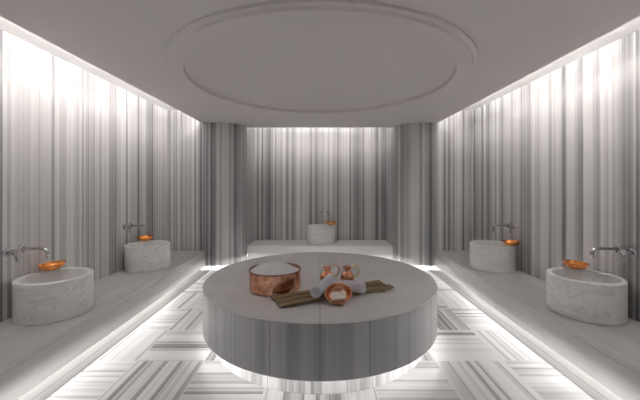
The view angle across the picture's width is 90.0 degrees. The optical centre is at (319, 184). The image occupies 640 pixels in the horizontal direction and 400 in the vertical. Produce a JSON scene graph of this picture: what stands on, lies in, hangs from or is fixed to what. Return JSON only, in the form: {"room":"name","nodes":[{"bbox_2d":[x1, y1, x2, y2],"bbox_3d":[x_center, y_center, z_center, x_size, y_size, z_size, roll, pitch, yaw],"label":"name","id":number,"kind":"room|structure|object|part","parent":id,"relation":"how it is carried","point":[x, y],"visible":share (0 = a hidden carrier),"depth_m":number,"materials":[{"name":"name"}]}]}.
{"room":"spa","nodes":[
{"label":"spa","id":0,"kind":"room"},
{"bbox_2d":[0,29,166,321],"bbox_3d":[-2.790,0.088,2.675,0.120,2.836,8.550,0,0,0],"label":"wall","id":1,"kind":"structure","parent":0,"point":[83,157],"depth_m":3.49,"materials":[{"name":"stone"}]},
{"bbox_2d":[3,244,49,261],"bbox_3d":[-2.602,0.609,2.861,0.256,0.127,0.218,0,0,0],"label":"faucet","id":2,"kind":"object","parent":1,"relation":"attached to","point":[22,248],"visible":1,"depth_m":2.91,"materials":[{"name":"silver metal"}]},
{"bbox_3d":[-2.600,0.617,2.930,0.253,0.100,0.035,0,0,0],"label":"spout","id":3,"kind":"part","parent":2,"relation":"part of","materials":[{"name":"silver metal"}]},
{"bbox_2d":[122,223,147,232],"bbox_3d":[-2.602,0.609,4.531,0.256,0.127,0.218,0,0,0],"label":"faucet","id":4,"kind":"object","parent":1,"relation":"attached to","point":[130,225],"visible":1,"depth_m":4.58,"materials":[{"name":"silver metal"}]},
{"bbox_3d":[-2.600,0.617,4.600,0.253,0.100,0.035,0,0,0],"label":"spout","id":5,"kind":"part","parent":4,"relation":"part of","materials":[{"name":"silver metal"}]},
{"bbox_2d":[167,111,201,250],"bbox_3d":[-2.416,0.088,5.772,0.629,2.836,0.115,0,0,0],"label":"wall","id":6,"kind":"structure","parent":0,"point":[184,132],"depth_m":5.71,"materials":[{"name":"stone"}]},
{"bbox_2d":[0,0,639,127],"bbox_3d":[0.000,-1.135,2.290,4.200,0.050,7.780,0,0,0],"label":"ceiling","id":7,"kind":"structure","parent":0,"point":[300,65],"depth_m":2.68,"materials":[{"name":"white paint"}]},
{"bbox_2d":[162,0,477,114],"bbox_3d":[0.000,-1.087,3.420,3.030,0.044,3.030,0,0,0],"label":"trim","id":8,"kind":"structure","parent":7,"relation":"attached to","point":[184,41],"depth_m":2.20,"materials":[{"name":"white paint"}]},
{"bbox_2d":[0,16,639,110],"bbox_3d":[0.000,-1.380,2.615,5.700,0.100,8.670,0,0,0],"label":"cove","id":9,"kind":"object","parent":7,"relation":"attached to","point":[6,25],"depth_m":3.37,"materials":[{"name":"white paint"}]},
{"bbox_2d":[17,269,622,399],"bbox_3d":[0.000,1.556,2.615,5.800,0.101,8.630,0,0,0],"label":"floor","id":10,"kind":"structure","parent":0,"point":[168,356],"depth_m":2.64,"materials":[{"name":"stone"}]},
{"bbox_2d":[0,251,204,399],"bbox_3d":[-2.378,1.337,2.058,0.697,0.338,7.305,0,0,0],"label":"bench","id":11,"kind":"object","parent":10,"relation":"on","point":[29,355],"visible":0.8,"depth_m":2.76,"materials":[{"name":"white stone"}]},
{"bbox_2d":[12,267,93,325],"bbox_3d":[-2.430,0.998,2.940,0.576,0.340,0.576,0,0,0],"label":"basin","id":12,"kind":"object","parent":11,"relation":"on","point":[42,297],"visible":0.98,"depth_m":2.74,"materials":[{"name":"white stone"}]},
{"bbox_2d":[36,260,65,270],"bbox_3d":[-2.609,0.790,3.113,0.225,0.074,0.226,0,0,-26],"label":"copper bowl","id":13,"kind":"object","parent":12,"relation":"on","point":[49,266],"visible":1,"depth_m":3.09,"materials":[{"name":"orange metal"}]},
{"bbox_2d":[124,240,169,272],"bbox_3d":[-2.435,0.998,4.530,0.576,0.340,0.576,0,0,0],"label":"basin","id":14,"kind":"object","parent":11,"relation":"on","point":[150,255],"visible":0.99,"depth_m":4.31,"materials":[{"name":"white stone"}]},
{"bbox_2d":[137,235,153,240],"bbox_3d":[-2.591,0.792,4.747,0.226,0.071,0.225,0,0,22],"label":"copper bowl","id":15,"kind":"object","parent":14,"relation":"on","point":[143,237],"visible":1,"depth_m":4.74,"materials":[{"name":"orange metal"}]},
{"bbox_2d":[202,122,253,269],"bbox_3d":[-1.750,0.088,6.250,0.700,2.836,1.160,0,0,0],"label":"wall pier","id":16,"kind":"object","parent":10,"relation":"on","point":[227,148],"visible":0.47,"depth_m":5.69,"materials":[{"name":"stone"}]},
{"bbox_2d":[203,252,436,393],"bbox_3d":[0.000,1.225,3.360,2.314,0.560,2.314,0,0,0],"label":"platform","id":17,"kind":"object","parent":10,"relation":"on","point":[372,339],"visible":0.83,"depth_m":2.37,"materials":[{"name":"white stone"}]},
{"bbox_2d":[249,262,300,295],"bbox_3d":[-0.410,0.854,2.930,0.473,0.181,0.473,0,0,0],"label":"copper pot","id":18,"kind":"object","parent":17,"relation":"on","point":[263,285],"visible":0.83,"depth_m":2.73,"materials":[{"name":"brown metal"}]},
{"bbox_2d":[251,261,298,274],"bbox_3d":[-0.410,0.770,2.930,0.444,0.112,0.444,0,0,0],"label":"foam","id":19,"kind":"object","parent":18,"relation":"in","point":[273,267],"visible":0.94,"depth_m":2.85,"materials":[{"name":"white"}]},
{"bbox_2d":[317,261,339,279],"bbox_3d":[0.075,0.836,3.043,0.192,0.218,0.136,0,0,35],"label":"jug","id":20,"kind":"object","parent":17,"relation":"on","point":[325,269],"visible":0.73,"depth_m":3.03,"materials":[{"name":"brown metal"}]},
{"bbox_3d":[0.012,0.775,3.054,0.082,0.096,0.066,0,0,4],"label":"spout","id":21,"kind":"part","parent":20,"relation":"part of","materials":[{"name":"silver metal"}]},
{"bbox_3d":[0.143,0.817,3.045,0.091,0.134,0.018,0,0,4],"label":"handle","id":22,"kind":"part","parent":20,"relation":"part of","materials":[{"name":"gold metal"}]},
{"bbox_2d":[271,280,393,307],"bbox_3d":[0.130,0.928,2.766,1.080,0.032,0.241,0,0,-25],"label":"mat","id":23,"kind":"object","parent":17,"relation":"on","point":[292,299],"visible":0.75,"depth_m":2.64,"materials":[{"name":"brown wood"}]},
{"bbox_2d":[310,274,335,297],"bbox_3d":[0.029,0.853,2.724,0.104,0.096,0.394,0,1,21],"label":"rolled towel","id":24,"kind":"object","parent":23,"relation":"on","point":[319,288],"visible":0.96,"depth_m":2.60,"materials":[{"name":"fabric"}]},
{"bbox_2d":[342,280,365,292],"bbox_3d":[0.286,0.864,2.727,0.206,0.093,0.087,0,0,24],"label":"rolled towel","id":25,"kind":"object","parent":23,"relation":"on","point":[356,286],"visible":0.79,"depth_m":2.69,"materials":[{"name":"fabric"}]},
{"bbox_2d":[325,282,351,304],"bbox_3d":[0.145,0.873,2.550,0.218,0.141,0.188,0,0,8],"label":"copper bowl","id":26,"kind":"object","parent":17,"relation":"on","point":[338,286],"visible":0.76,"depth_m":2.60,"materials":[{"name":"orange metal"}]},
{"bbox_2d":[331,292,344,300],"bbox_3d":[0.146,0.890,2.556,0.114,0.064,0.073,0,0,3],"label":"soap bar","id":27,"kind":"object","parent":26,"relation":"in","point":[335,296],"visible":0.99,"depth_m":2.54,"materials":[{"name":"white"}]},
{"bbox_2d":[338,261,359,280],"bbox_3d":[0.270,0.836,3.038,0.192,0.218,0.136,0,0,37],"label":"jug","id":28,"kind":"object","parent":17,"relation":"on","point":[347,274],"visible":0.81,"depth_m":3.02,"materials":[{"name":"brown metal"}]},
{"bbox_3d":[0.338,0.817,3.037,0.091,0.134,0.018,0,0,6],"label":"handle","id":29,"kind":"part","parent":28,"relation":"part of","materials":[{"name":"gold metal"}]},
{"bbox_2d":[247,240,392,259],"bbox_3d":[0.000,1.337,6.489,2.790,0.338,0.677,0,0,0],"label":"bench","id":30,"kind":"object","parent":10,"relation":"on","point":[257,248],"visible":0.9,"depth_m":6.15,"materials":[{"name":"white stone"}]},
{"bbox_3d":[0.000,1.188,6.489,2.790,0.040,0.677,0,0,0],"label":"seat","id":31,"kind":"part","parent":30,"relation":"part of","materials":[{"name":"stone"}]},
{"bbox_3d":[0.000,1.323,6.170,2.790,0.229,0.040,0,0,0],"label":"panel","id":32,"kind":"part","parent":30,"relation":"part of","materials":[{"name":"stone"}]},
{"bbox_2d":[307,224,334,244],"bbox_3d":[0.020,0.998,6.530,0.576,0.340,0.576,0,0,0],"label":"basin","id":33,"kind":"object","parent":30,"relation":"on","point":[317,234],"visible":0.98,"depth_m":6.28,"materials":[{"name":"white stone"}]},
{"bbox_2d":[386,122,437,269],"bbox_3d":[1.750,0.088,6.250,0.700,2.836,1.160,0,0,0],"label":"wall pier","id":34,"kind":"object","parent":10,"relation":"on","point":[411,148],"visible":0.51,"depth_m":5.70,"materials":[{"name":"stone"}]},
{"bbox_2d":[435,251,639,399],"bbox_3d":[2.378,1.337,2.058,0.697,0.338,7.305,0,0,0],"label":"bench","id":35,"kind":"object","parent":10,"relation":"on","point":[610,355],"visible":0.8,"depth_m":2.76,"materials":[{"name":"white stone"}]},
{"bbox_2d":[470,240,515,272],"bbox_3d":[2.435,0.998,4.530,0.576,0.340,0.576,0,0,0],"label":"basin","id":36,"kind":"object","parent":35,"relation":"on","point":[485,255],"visible":0.94,"depth_m":4.31,"materials":[{"name":"white stone"}]},
{"bbox_2d":[502,240,520,245],"bbox_3d":[2.608,0.793,4.367,0.225,0.069,0.226,0,0,41],"label":"copper bowl","id":37,"kind":"object","parent":36,"relation":"on","point":[506,242],"visible":1,"depth_m":4.32,"materials":[{"name":"orange metal"}]},
{"bbox_2d":[546,267,627,325],"bbox_3d":[2.430,0.998,2.940,0.576,0.340,0.576,0,0,0],"label":"basin","id":38,"kind":"object","parent":35,"relation":"on","point":[583,295],"visible":0.98,"depth_m":2.75,"materials":[{"name":"white stone"}]},
{"bbox_2d":[562,260,589,268],"bbox_3d":[2.533,0.793,3.171,0.226,0.069,0.226,0,0,33],"label":"copper bowl","id":39,"kind":"object","parent":38,"relation":"on","point":[574,264],"visible":1,"depth_m":3.14,"materials":[{"name":"orange metal"}]},
{"bbox_2d":[254,128,385,239],"bbox_3d":[0.000,0.088,6.890,5.460,2.836,0.120,0,0,0],"label":"wall","id":40,"kind":"structure","parent":0,"point":[300,173],"depth_m":6.83,"materials":[{"name":"stone"}]},
{"bbox_2d":[438,111,472,250],"bbox_3d":[2.416,0.088,5.772,0.629,2.836,0.115,0,0,0],"label":"wall","id":41,"kind":"structure","parent":0,"point":[455,132],"depth_m":5.71,"materials":[{"name":"stone"}]},
{"bbox_2d":[473,29,639,321],"bbox_3d":[2.790,0.088,2.675,0.120,2.836,8.550,0,0,0],"label":"wall","id":42,"kind":"structure","parent":0,"point":[556,157],"depth_m":3.50,"materials":[{"name":"stone"}]},
{"bbox_2d":[492,223,517,232],"bbox_3d":[2.602,0.609,4.531,0.256,0.127,0.218,0,0,0],"label":"faucet","id":43,"kind":"object","parent":42,"relation":"attached to","point":[508,225],"visible":1,"depth_m":4.58,"materials":[{"name":"silver metal"}]},
{"bbox_3d":[2.600,0.617,4.600,0.253,0.100,0.035,0,0,0],"label":"spout","id":44,"kind":"part","parent":43,"relation":"part of","materials":[{"name":"silver metal"}]},
{"bbox_2d":[590,244,636,261],"bbox_3d":[2.602,0.609,2.861,0.256,0.127,0.218,0,0,0],"label":"faucet","id":45,"kind":"object","parent":42,"relation":"attached to","point":[617,248],"visible":1,"depth_m":2.91,"materials":[{"name":"silver metal"}]},
{"bbox_3d":[2.600,0.617,2.930,0.253,0.100,0.035,0,0,0],"label":"spout","id":46,"kind":"part","parent":45,"relation":"part of","materials":[{"name":"silver metal"}]}
]}

